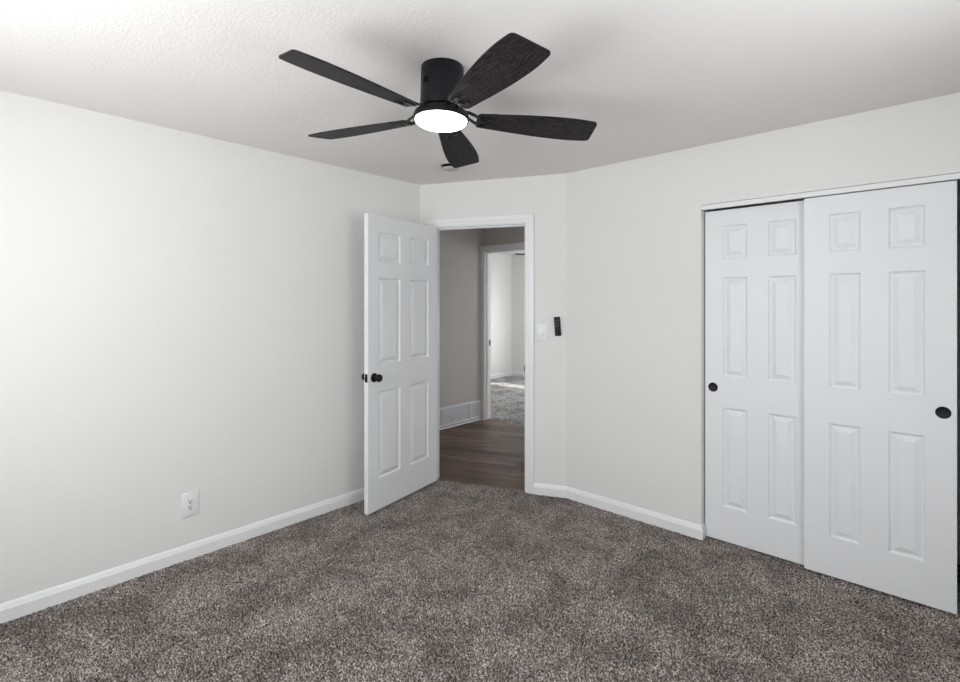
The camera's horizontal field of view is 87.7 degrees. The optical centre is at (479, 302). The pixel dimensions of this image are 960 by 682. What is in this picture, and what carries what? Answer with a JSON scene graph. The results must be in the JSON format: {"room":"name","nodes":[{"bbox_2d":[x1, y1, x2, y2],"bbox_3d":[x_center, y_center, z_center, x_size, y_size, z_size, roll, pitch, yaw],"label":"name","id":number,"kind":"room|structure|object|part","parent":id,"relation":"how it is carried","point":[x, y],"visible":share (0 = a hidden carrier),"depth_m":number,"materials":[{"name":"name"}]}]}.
{"room":"empty bedroom","nodes":[
{"label":"empty bedroom","id":0,"kind":"room"},
{"bbox_2d":[0,90,419,603],"bbox_3d":[-1.743,0.243,2.875,0.115,2.440,3.591,0,0,43],"label":"wall","id":1,"kind":"structure","parent":0,"point":[181,312],"depth_m":2.77,"materials":[{"name":"white paint"}]},
{"bbox_2d":[0,488,363,623],"bbox_3d":[-1.664,1.424,2.866,0.014,0.086,3.456,0,0,43],"label":"baseboard","id":2,"kind":"structure","parent":1,"relation":"attached to","point":[23,606],"depth_m":2.75,"materials":[{"name":"white wood"}]},
{"bbox_2d":[181,490,198,517],"bbox_3d":[-1.663,1.155,2.870,0.009,0.137,0.090,0,0,43],"label":"electrical outlet","id":3,"kind":"object","parent":1,"relation":"attached to","point":[189,501],"visible":1,"depth_m":2.87,"materials":[{"name":"white plastic"}]},
{"bbox_2d":[187,498,193,510],"bbox_3d":[-1.662,1.155,2.868,0.004,0.067,0.033,0,0,43],"label":"receptacle","id":4,"kind":"object","parent":3,"relation":"attached to","point":[190,501],"depth_m":2.87,"materials":[{"name":"white plastic"}]},
{"bbox_2d":[439,229,480,429],"bbox_3d":[-0.918,0.243,5.379,0.115,2.440,2.861,0,0,43],"label":"wall","id":5,"kind":"structure","parent":0,"point":[459,250],"depth_m":6.02,"materials":[{"name":"grey paint"}]},
{"bbox_2d":[439,400,479,427],"bbox_3d":[-0.277,1.327,5.980,0.012,0.224,0.815,0,0,43],"label":"air vent","id":6,"kind":"object","parent":5,"relation":"in","point":[454,414],"visible":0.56,"depth_m":6.01,"materials":[{"name":"white metal"}]},
{"bbox_2d":[0,376,959,681],"bbox_3d":[0.294,1.472,4.575,7.057,0.022,8.667,0,0,43],"label":"floor","id":7,"kind":"structure","parent":0,"point":[446,581],"depth_m":2.40,"materials":[{"name":"carpet"}]},
{"bbox_2d":[0,0,959,184],"bbox_3d":[-0.103,-1.017,1.771,4.023,0.080,4.193,0,0,43],"label":"ceiling","id":8,"kind":"structure","parent":0,"point":[655,77],"depth_m":2.06,"materials":[{"name":"white paint"}]},
{"bbox_2d":[279,33,596,167],"bbox_3d":[-0.114,-0.854,2.085,1.246,0.252,1.303,0,0,-11],"label":"ceiling fan","id":9,"kind":"object","parent":8,"relation":"attached to","point":[445,90],"visible":1,"depth_m":1.99,"materials":[{"name":"black wood"}]},
{"bbox_3d":[-0.444,-0.785,1.776,0.160,0.006,0.521,16,9,43],"label":"fan blade","id":10,"kind":"part","parent":9,"relation":"part of","materials":[{"name":"black wood"}]},
{"bbox_3d":[-0.531,-0.778,2.251,0.522,0.006,0.160,1,10,26],"label":"fan blade","id":11,"kind":"part","parent":9,"relation":"part of","materials":[{"name":"grey wood"}]},
{"bbox_3d":[-0.289,-0.781,2.133,0.142,0.036,0.064,1,10,26],"label":"blade arm","id":12,"kind":"part","parent":9,"relation":"part of","materials":[{"name":"black metal"}]},
{"bbox_3d":[-0.257,-0.783,1.970,0.064,0.036,0.142,16,9,43],"label":"blade arm","id":13,"kind":"part","parent":9,"relation":"part of","materials":[{"name":"black metal"}]},
{"bbox_3d":[-0.144,-0.775,2.213,0.064,0.036,0.142,-10,-3,7],"label":"blade arm","id":14,"kind":"part","parent":9,"relation":"part of","materials":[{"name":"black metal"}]},
{"bbox_3d":[-0.092,-0.779,1.950,0.064,0.036,0.142,15,-7,-27],"label":"blade arm","id":15,"kind":"part","parent":9,"relation":"part of","materials":[{"name":"black metal"}]},
{"bbox_3d":[-0.107,-0.761,2.480,0.160,0.006,0.522,-10,-3,7],"label":"fan blade","id":16,"kind":"part","parent":9,"relation":"part of","materials":[{"name":"grey wood"}]},
{"bbox_3d":[-0.022,-0.774,2.100,0.142,0.036,0.064,2,-13,-10],"label":"blade arm","id":17,"kind":"part","parent":9,"relation":"part of","materials":[{"name":"black metal"}]},
{"bbox_3d":[0.034,-0.773,1.712,0.160,0.006,0.521,15,-8,-27],"label":"fan blade","id":18,"kind":"part","parent":9,"relation":"part of","materials":[{"name":"black wood"}]},
{"bbox_3d":[0.243,-0.758,2.147,0.522,0.006,0.160,2,-13,-10],"label":"fan blade","id":19,"kind":"part","parent":9,"relation":"part of","materials":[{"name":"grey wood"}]},
{"bbox_2d":[440,162,457,171],"bbox_3d":[-0.211,-0.958,3.529,0.140,0.039,0.140,0,0,43],"label":"smoke detector","id":20,"kind":"object","parent":8,"relation":"attached to","point":[446,166],"visible":0.76,"depth_m":3.49,"materials":[{"name":"grey plastic"}]},
{"bbox_2d":[420,173,566,485],"bbox_3d":[0.072,0.243,4.017,1.339,2.440,0.115,0,0,18],"label":"wall","id":21,"kind":"structure","parent":0,"point":[545,196],"depth_m":3.82,"materials":[{"name":"white paint"}]},
{"bbox_2d":[361,213,436,514],"bbox_3d":[-0.573,0.415,3.748,0.169,2.060,0.796,0,0,32],"label":"door","id":22,"kind":"structure","parent":21,"relation":"in","point":[399,376],"depth_m":3.68,"materials":[{"name":"white wood"}]},
{"bbox_3d":[-0.706,0.516,3.440,0.067,0.064,0.064,0,0,32],"label":"knob","id":23,"kind":"part","parent":22,"relation":"part of","materials":[{"name":"black metal"}]},
{"bbox_2d":[425,213,533,493],"bbox_3d":[0.000,0.388,4.032,0.907,2.151,0.134,0,0,18],"label":"trim","id":24,"kind":"structure","parent":21,"relation":"attached to","point":[514,220],"depth_m":3.85,"materials":[{"name":"white wood"}]},
{"bbox_2d":[536,324,547,341],"bbox_3d":[0.472,0.227,3.818,0.086,0.134,0.017,0,0,18],"label":"light switch","id":25,"kind":"object","parent":21,"relation":"attached to","point":[541,329],"visible":1,"depth_m":3.82,"materials":[{"name":"white plastic"}]},
{"bbox_2d":[534,483,566,497],"bbox_3d":[0.533,1.424,3.800,0.249,0.086,0.014,0,0,18],"label":"baseboard","id":26,"kind":"structure","parent":21,"relation":"attached to","point":[539,488],"depth_m":3.79,"materials":[{"name":"white wood"}]},
{"bbox_2d":[554,317,560,335],"bbox_3d":[0.586,0.177,3.779,0.054,0.146,0.021,0,0,18],"label":"remote control","id":27,"kind":"object","parent":21,"relation":"attached to","point":[557,325],"visible":1,"depth_m":3.77,"materials":[{"name":"black plastic"}]},
{"bbox_2d":[491,253,511,373],"bbox_3d":[-0.459,0.243,9.024,0.115,2.440,3.349,0,0,43],"label":"wall","id":28,"kind":"structure","parent":0,"point":[501,264],"depth_m":9.90,"materials":[{"name":"white paint"}]},
{"bbox_2d":[491,371,511,378],"bbox_3d":[-0.412,1.424,8.981,0.014,0.086,3.119,0,0,43],"label":"baseboard","id":29,"kind":"structure","parent":28,"relation":"attached to","point":[504,374],"depth_m":9.88,"materials":[{"name":"white wood"}]},
{"bbox_2d":[481,226,524,251],"bbox_3d":[1.127,0.243,5.361,2.915,2.440,0.115,0,0,43],"label":"wall","id":30,"kind":"structure","parent":0,"point":[505,235],"depth_m":6.07,"materials":[{"name":"grey paint"}]},
{"bbox_2d":[480,242,524,419],"bbox_3d":[0.373,0.377,6.045,0.918,2.173,0.134,0,0,43],"label":"trim","id":31,"kind":"structure","parent":30,"relation":"attached to","point":[485,257],"depth_m":6.29,"materials":[{"name":"white wood"}]},
{"bbox_2d":[500,250,524,254],"bbox_3d":[1.018,-1.017,7.739,4.030,0.080,3.234,0,0,43],"label":"ceiling","id":32,"kind":"structure","parent":0,"point":[522,251],"depth_m":9.67,"materials":[{"name":"white paint"}]},
{"bbox_2d":[512,255,524,372],"bbox_3d":[2.076,0.243,8.885,3.800,2.440,0.115,0,0,43],"label":"wall","id":33,"kind":"structure","parent":0,"point":[518,261],"depth_m":10.01,"materials":[{"name":"white paint"}]},
{"bbox_2d":[512,371,524,376],"bbox_3d":[2.032,1.424,8.838,3.800,0.086,0.014,0,0,43],"label":"baseboard","id":34,"kind":"structure","parent":33,"relation":"attached to","point":[514,373],"depth_m":9.99,"materials":[{"name":"white wood"}]},
{"bbox_2d":[567,92,959,524],"bbox_3d":[1.718,0.243,2.865,2.830,2.440,0.115,0,0,43],"label":"wall","id":35,"kind":"structure","parent":0,"point":[636,227],"depth_m":3.27,"materials":[{"name":"white paint"}]},
{"bbox_2d":[566,486,702,539],"bbox_3d":[1.014,1.424,3.427,0.992,0.086,0.014,0,0,43],"label":"baseboard","id":36,"kind":"structure","parent":35,"relation":"attached to","point":[693,530],"depth_m":3.37,"materials":[{"name":"white wood"}]},
{"bbox_2d":[701,523,705,539],"bbox_3d":[1.388,1.424,3.112,0.014,0.086,0.058,0,0,43],"label":"baseboard","id":37,"kind":"structure","parent":35,"relation":"attached to","point":[703,524],"depth_m":3.11,"materials":[{"name":"white wood"}]},
{"bbox_2d":[705,201,803,564],"bbox_3d":[1.645,0.444,2.942,0.606,2.026,0.035,0,0,43],"label":"door","id":38,"kind":"structure","parent":35,"relation":"in","point":[754,256],"depth_m":2.94,"materials":[{"name":"white wood"}]},
{"bbox_3d":[1.446,0.522,3.104,0.057,0.057,0.004,0,0,43],"label":"finger pull","id":39,"kind":"part","parent":38,"relation":"part of","materials":[{"name":"black metal"}]},
{"bbox_2d":[701,173,959,209],"bbox_3d":[1.852,-0.590,2.722,1.216,0.028,0.098,0,0,43],"label":"trim","id":40,"kind":"structure","parent":35,"relation":"attached to","point":[956,176],"depth_m":2.63,"materials":[{"name":"white wood"}]},
{"bbox_2d":[804,180,956,614],"bbox_3d":[2.011,0.441,2.547,0.606,2.025,0.035,0,0,43],"label":"door","id":41,"kind":"structure","parent":35,"relation":"in","point":[880,266],"depth_m":2.51,"materials":[{"name":"white wood"}]},
{"bbox_3d":[2.188,0.518,2.362,0.057,0.057,0.004,0,0,43],"label":"finger pull","id":42,"kind":"part","parent":41,"relation":"part of","materials":[{"name":"black metal"}]},
{"bbox_2d":[707,180,959,564],"bbox_3d":[2.119,0.243,2.997,1.750,2.440,0.622,0,0,43],"label":"wall","id":43,"kind":"structure","parent":0,"point":[958,181],"depth_m":2.80,"materials":[{"name":"white paint"}]}
]}

